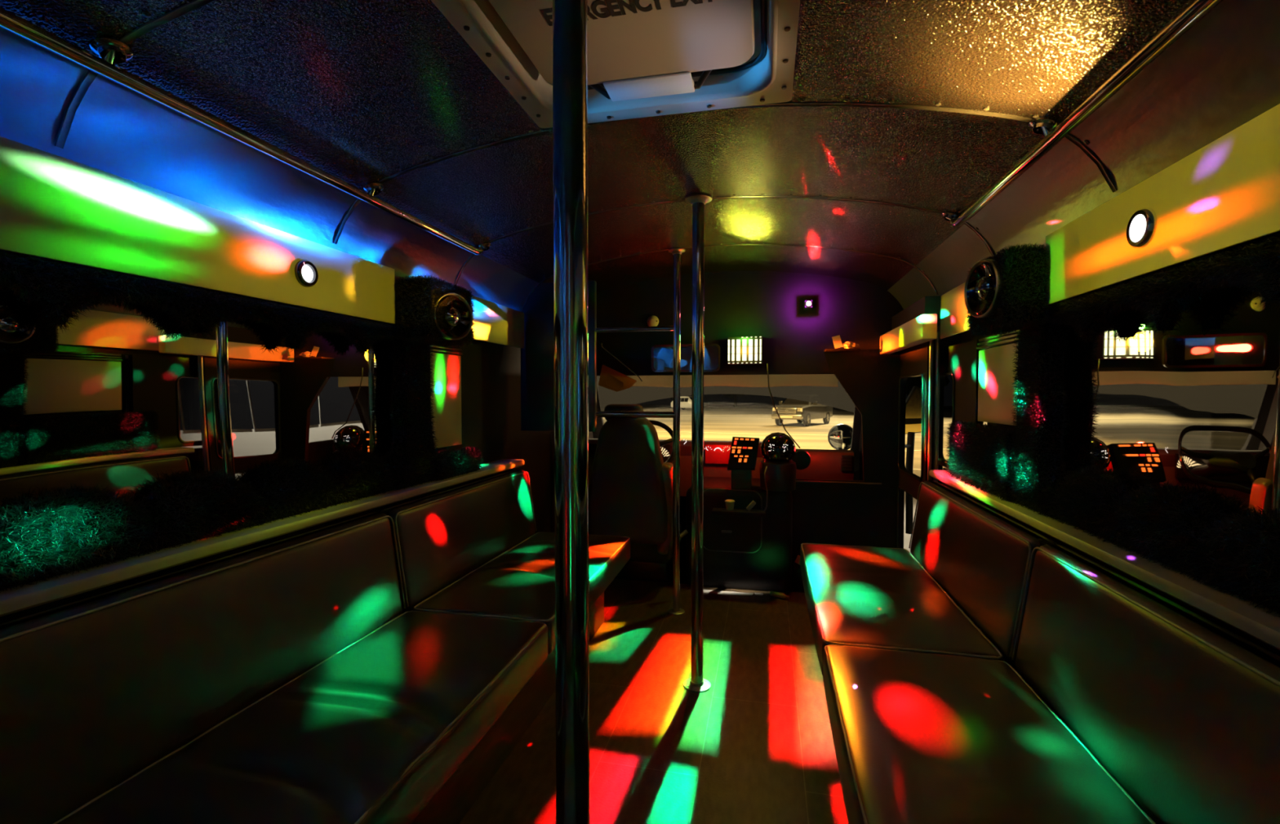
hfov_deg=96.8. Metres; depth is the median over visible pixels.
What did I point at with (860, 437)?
window
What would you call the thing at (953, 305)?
valance board
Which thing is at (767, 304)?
wall
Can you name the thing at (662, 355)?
mirror
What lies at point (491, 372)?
wall
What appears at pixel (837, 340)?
card
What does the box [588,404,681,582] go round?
seat
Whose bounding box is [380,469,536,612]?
cushion
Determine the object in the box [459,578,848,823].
floor
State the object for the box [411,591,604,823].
bench base
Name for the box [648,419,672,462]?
steering wheel
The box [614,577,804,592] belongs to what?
step riser
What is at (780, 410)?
grille
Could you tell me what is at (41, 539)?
trim
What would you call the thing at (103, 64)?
grab rail
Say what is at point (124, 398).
mirror panel
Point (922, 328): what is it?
valance board
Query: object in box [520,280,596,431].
partition panel
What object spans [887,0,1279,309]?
ceiling panel
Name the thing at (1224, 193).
valance board
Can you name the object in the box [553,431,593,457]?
window
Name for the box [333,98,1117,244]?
trim
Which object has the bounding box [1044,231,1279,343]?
fur pelmet
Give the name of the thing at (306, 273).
round light
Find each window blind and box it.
[430,343,462,448]
[976,329,1020,425]
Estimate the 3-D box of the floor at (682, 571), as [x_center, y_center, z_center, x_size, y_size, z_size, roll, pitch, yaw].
[0.535,1.346,4.099,2.160,0.040,1.350,0,2,13]
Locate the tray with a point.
(716, 511)
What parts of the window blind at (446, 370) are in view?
rail, rail, rail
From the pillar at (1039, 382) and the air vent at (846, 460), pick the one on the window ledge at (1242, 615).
the pillar at (1039, 382)
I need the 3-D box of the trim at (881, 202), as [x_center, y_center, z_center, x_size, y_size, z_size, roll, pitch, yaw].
[0.222,-0.680,2.197,2.092,0.293,0.034,0,2,13]
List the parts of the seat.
backrest, seat, seat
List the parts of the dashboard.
gauge panel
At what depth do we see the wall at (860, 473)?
4.19 m
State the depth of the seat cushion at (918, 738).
1.12 m
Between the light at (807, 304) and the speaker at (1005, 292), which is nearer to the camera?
the speaker at (1005, 292)
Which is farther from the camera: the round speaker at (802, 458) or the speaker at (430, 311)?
the round speaker at (802, 458)
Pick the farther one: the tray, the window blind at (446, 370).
the tray
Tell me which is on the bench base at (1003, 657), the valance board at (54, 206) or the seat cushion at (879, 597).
the seat cushion at (879, 597)
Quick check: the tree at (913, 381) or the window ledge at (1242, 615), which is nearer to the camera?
the window ledge at (1242, 615)
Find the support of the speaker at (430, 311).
attached to the valance backer at (396, 311)
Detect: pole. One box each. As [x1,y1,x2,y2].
[552,0,589,823]
[683,193,711,692]
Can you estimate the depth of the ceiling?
1.44 m
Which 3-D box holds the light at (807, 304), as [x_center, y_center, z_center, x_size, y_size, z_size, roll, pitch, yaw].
[0.992,-0.632,3.354,0.044,0.044,0.096,0,2,13]
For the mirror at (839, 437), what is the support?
on the hood
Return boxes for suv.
[671,395,708,409]
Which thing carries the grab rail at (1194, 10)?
attached to the ceiling
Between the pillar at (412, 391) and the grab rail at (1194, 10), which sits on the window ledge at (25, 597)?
the pillar at (412, 391)
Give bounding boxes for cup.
[724,499,734,510]
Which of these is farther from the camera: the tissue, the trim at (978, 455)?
the tissue
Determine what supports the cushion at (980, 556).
on the bench base at (1003, 657)
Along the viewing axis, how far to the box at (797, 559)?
3.36 m
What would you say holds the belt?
attached to the seat
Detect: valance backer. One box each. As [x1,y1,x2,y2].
[0,248,505,345]
[1048,231,1279,306]
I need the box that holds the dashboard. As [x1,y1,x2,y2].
[588,438,853,496]
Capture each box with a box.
[746,500,755,511]
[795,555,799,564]
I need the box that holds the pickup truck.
[771,398,832,426]
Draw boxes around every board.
[0,136,395,324]
[0,467,515,623]
[471,294,524,348]
[880,313,937,354]
[940,281,969,338]
[942,482,1279,656]
[1045,103,1279,304]
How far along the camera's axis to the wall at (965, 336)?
2.58 m
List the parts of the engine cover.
handle, latch frame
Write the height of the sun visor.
0.312 m
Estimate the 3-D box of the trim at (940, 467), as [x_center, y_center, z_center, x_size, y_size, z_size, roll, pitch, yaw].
[1.496,0.374,2.907,0.089,1.375,0.020,0,2,13]
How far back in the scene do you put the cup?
3.25 m
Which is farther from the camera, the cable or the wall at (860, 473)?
the wall at (860, 473)
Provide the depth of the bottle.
3.21 m
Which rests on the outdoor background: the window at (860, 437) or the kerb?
the kerb
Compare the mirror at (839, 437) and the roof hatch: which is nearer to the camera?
the roof hatch
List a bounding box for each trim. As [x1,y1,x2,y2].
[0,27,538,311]
[0,446,412,592]
[54,0,214,148]
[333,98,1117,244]
[453,193,994,284]
[522,242,937,309]
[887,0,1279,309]
[932,350,944,484]
[944,419,1015,501]
[1028,460,1279,617]
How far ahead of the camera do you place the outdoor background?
35.54 m
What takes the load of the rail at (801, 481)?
attached to the wall at (767, 304)
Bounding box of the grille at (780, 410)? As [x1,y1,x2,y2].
[777,407,795,413]
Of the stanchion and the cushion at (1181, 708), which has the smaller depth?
the cushion at (1181, 708)
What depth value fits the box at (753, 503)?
3.24 m
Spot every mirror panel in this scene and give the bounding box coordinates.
[0,282,394,514]
[1062,280,1279,521]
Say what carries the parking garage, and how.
on the outdoor background
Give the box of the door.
[896,339,934,570]
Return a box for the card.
[831,334,842,348]
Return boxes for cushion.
[0,512,405,823]
[53,610,547,823]
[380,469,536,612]
[413,532,630,654]
[800,542,1004,675]
[822,644,1155,823]
[908,480,1057,664]
[1011,543,1279,823]
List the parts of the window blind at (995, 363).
rail, rail, rail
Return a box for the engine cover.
[685,476,792,591]
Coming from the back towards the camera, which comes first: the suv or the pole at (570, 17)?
the suv
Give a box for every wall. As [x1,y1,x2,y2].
[0,249,555,533]
[596,271,903,582]
[680,467,859,568]
[858,452,862,479]
[933,315,1064,470]
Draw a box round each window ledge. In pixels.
[0,458,524,617]
[928,469,1279,649]
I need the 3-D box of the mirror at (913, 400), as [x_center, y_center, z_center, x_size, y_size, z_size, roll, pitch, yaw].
[1.913,0.389,4.385,0.832,1.183,0.184,-1,2,-36]
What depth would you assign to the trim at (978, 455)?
2.04 m
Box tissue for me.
[841,341,859,348]
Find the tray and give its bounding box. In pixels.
[711,507,765,516]
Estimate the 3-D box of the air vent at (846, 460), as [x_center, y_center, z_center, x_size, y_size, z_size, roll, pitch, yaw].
[1.310,0.326,3.601,0.069,0.104,0.024,0,2,13]
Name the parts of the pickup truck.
bumper plate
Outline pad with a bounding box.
[431,445,482,480]
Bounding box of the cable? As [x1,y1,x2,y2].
[764,466,768,511]
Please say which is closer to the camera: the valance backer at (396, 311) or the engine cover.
the valance backer at (396, 311)
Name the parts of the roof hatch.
hatch panel, hatch lid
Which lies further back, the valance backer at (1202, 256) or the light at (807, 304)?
the light at (807, 304)
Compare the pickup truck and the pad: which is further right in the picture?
the pickup truck
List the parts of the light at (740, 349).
hanging wire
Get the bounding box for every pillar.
[386,337,439,489]
[1006,320,1071,516]
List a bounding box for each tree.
[721,393,747,406]
[906,374,949,395]
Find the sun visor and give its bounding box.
[598,342,642,391]
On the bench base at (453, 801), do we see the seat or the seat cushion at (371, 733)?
the seat cushion at (371, 733)
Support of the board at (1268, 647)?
attached to the wall at (965, 336)
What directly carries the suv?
on the outdoor background
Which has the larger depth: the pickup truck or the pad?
the pickup truck
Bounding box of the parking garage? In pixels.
[660,431,822,435]
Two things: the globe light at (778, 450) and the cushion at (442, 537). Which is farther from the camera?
the globe light at (778, 450)
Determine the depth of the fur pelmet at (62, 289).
1.28 m
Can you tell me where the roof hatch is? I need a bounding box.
[431,0,799,133]
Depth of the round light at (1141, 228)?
1.18 m
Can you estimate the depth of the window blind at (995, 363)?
2.07 m
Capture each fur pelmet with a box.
[0,248,399,356]
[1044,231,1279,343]
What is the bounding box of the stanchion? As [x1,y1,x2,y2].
[595,247,684,614]
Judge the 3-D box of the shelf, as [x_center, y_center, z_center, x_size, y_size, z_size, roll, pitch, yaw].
[1.176,-0.359,3.317,0.190,0.012,0.115,0,2,13]
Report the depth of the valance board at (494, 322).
2.80 m
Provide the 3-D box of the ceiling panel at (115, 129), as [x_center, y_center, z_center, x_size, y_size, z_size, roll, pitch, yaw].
[-0.954,-0.553,1.579,0.137,0.230,4.500,0,2,13]
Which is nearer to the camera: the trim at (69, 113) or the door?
the trim at (69, 113)
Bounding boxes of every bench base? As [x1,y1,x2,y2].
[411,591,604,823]
[932,577,1149,816]
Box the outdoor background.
[602,404,986,561]
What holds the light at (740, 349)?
attached to the wall at (767, 304)
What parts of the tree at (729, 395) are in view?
crown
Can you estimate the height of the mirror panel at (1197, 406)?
0.580 m
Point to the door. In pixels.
(917, 360)
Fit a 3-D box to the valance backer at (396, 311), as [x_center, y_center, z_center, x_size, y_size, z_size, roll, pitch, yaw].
[-1.041,-0.372,1.553,0.078,0.110,3.200,0,2,13]
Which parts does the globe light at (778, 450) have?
globe, globe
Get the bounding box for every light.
[294,259,318,287]
[647,315,658,326]
[727,336,800,448]
[759,431,796,491]
[804,299,812,309]
[1126,207,1156,248]
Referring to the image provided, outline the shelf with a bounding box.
[823,348,860,351]
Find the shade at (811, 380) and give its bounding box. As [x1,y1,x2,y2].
[626,373,838,386]
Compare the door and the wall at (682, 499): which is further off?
the wall at (682, 499)
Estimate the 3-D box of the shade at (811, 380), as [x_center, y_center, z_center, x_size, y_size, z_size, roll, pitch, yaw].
[0.546,-0.280,3.665,1.392,0.241,0.018,0,2,13]
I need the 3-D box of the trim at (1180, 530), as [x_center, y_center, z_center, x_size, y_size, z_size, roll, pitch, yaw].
[1.005,0.252,0.757,0.125,0.206,1.960,0,2,13]
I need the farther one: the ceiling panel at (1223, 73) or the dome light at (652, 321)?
the dome light at (652, 321)
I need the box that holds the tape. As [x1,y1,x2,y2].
[684,586,789,595]
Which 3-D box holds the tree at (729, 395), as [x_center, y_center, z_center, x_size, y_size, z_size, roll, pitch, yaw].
[15.670,-6.027,92.707,9.070,10.313,9.203,0,2,13]
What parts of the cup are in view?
lid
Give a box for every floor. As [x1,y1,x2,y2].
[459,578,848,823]
[680,568,804,591]
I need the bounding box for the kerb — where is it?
[642,406,951,408]
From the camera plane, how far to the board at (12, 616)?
1.36 m
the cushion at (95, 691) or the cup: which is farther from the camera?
the cup
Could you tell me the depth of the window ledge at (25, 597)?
1.31 m
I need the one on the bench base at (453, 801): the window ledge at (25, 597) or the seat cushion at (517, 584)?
the seat cushion at (517, 584)
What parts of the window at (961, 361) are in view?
post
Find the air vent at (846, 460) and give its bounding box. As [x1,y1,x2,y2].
[840,454,853,471]
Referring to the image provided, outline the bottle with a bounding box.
[769,591,789,598]
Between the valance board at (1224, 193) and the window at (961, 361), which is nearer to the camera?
the valance board at (1224, 193)
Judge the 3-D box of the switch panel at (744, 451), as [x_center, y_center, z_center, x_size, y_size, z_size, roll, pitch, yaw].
[0.617,0.296,3.382,0.181,0.302,0.190,0,2,13]
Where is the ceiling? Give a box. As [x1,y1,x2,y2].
[0,0,1222,292]
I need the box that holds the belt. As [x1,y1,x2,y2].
[666,529,688,559]
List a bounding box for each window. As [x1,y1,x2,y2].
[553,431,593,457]
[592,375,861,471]
[858,428,862,453]
[933,331,985,481]
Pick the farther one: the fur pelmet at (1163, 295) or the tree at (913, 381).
the tree at (913, 381)
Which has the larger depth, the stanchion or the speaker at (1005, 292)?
the stanchion
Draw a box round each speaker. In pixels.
[394,273,475,347]
[791,448,810,470]
[964,241,1051,337]
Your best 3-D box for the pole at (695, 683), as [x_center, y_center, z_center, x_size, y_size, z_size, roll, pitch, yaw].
[0.225,0.129,2.222,0.110,1.906,0.110,0,2,13]
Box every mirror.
[651,343,720,372]
[827,423,852,449]
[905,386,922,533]
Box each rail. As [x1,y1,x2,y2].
[0,6,491,254]
[795,480,881,484]
[941,0,1221,226]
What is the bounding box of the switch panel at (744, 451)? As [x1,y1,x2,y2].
[727,436,759,488]
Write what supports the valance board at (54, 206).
attached to the valance backer at (396, 311)
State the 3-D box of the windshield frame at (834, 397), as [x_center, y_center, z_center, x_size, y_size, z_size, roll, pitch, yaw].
[0.606,0.007,4.378,2.120,0.920,0.536,0,2,13]
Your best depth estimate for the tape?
3.29 m
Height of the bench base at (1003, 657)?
0.335 m

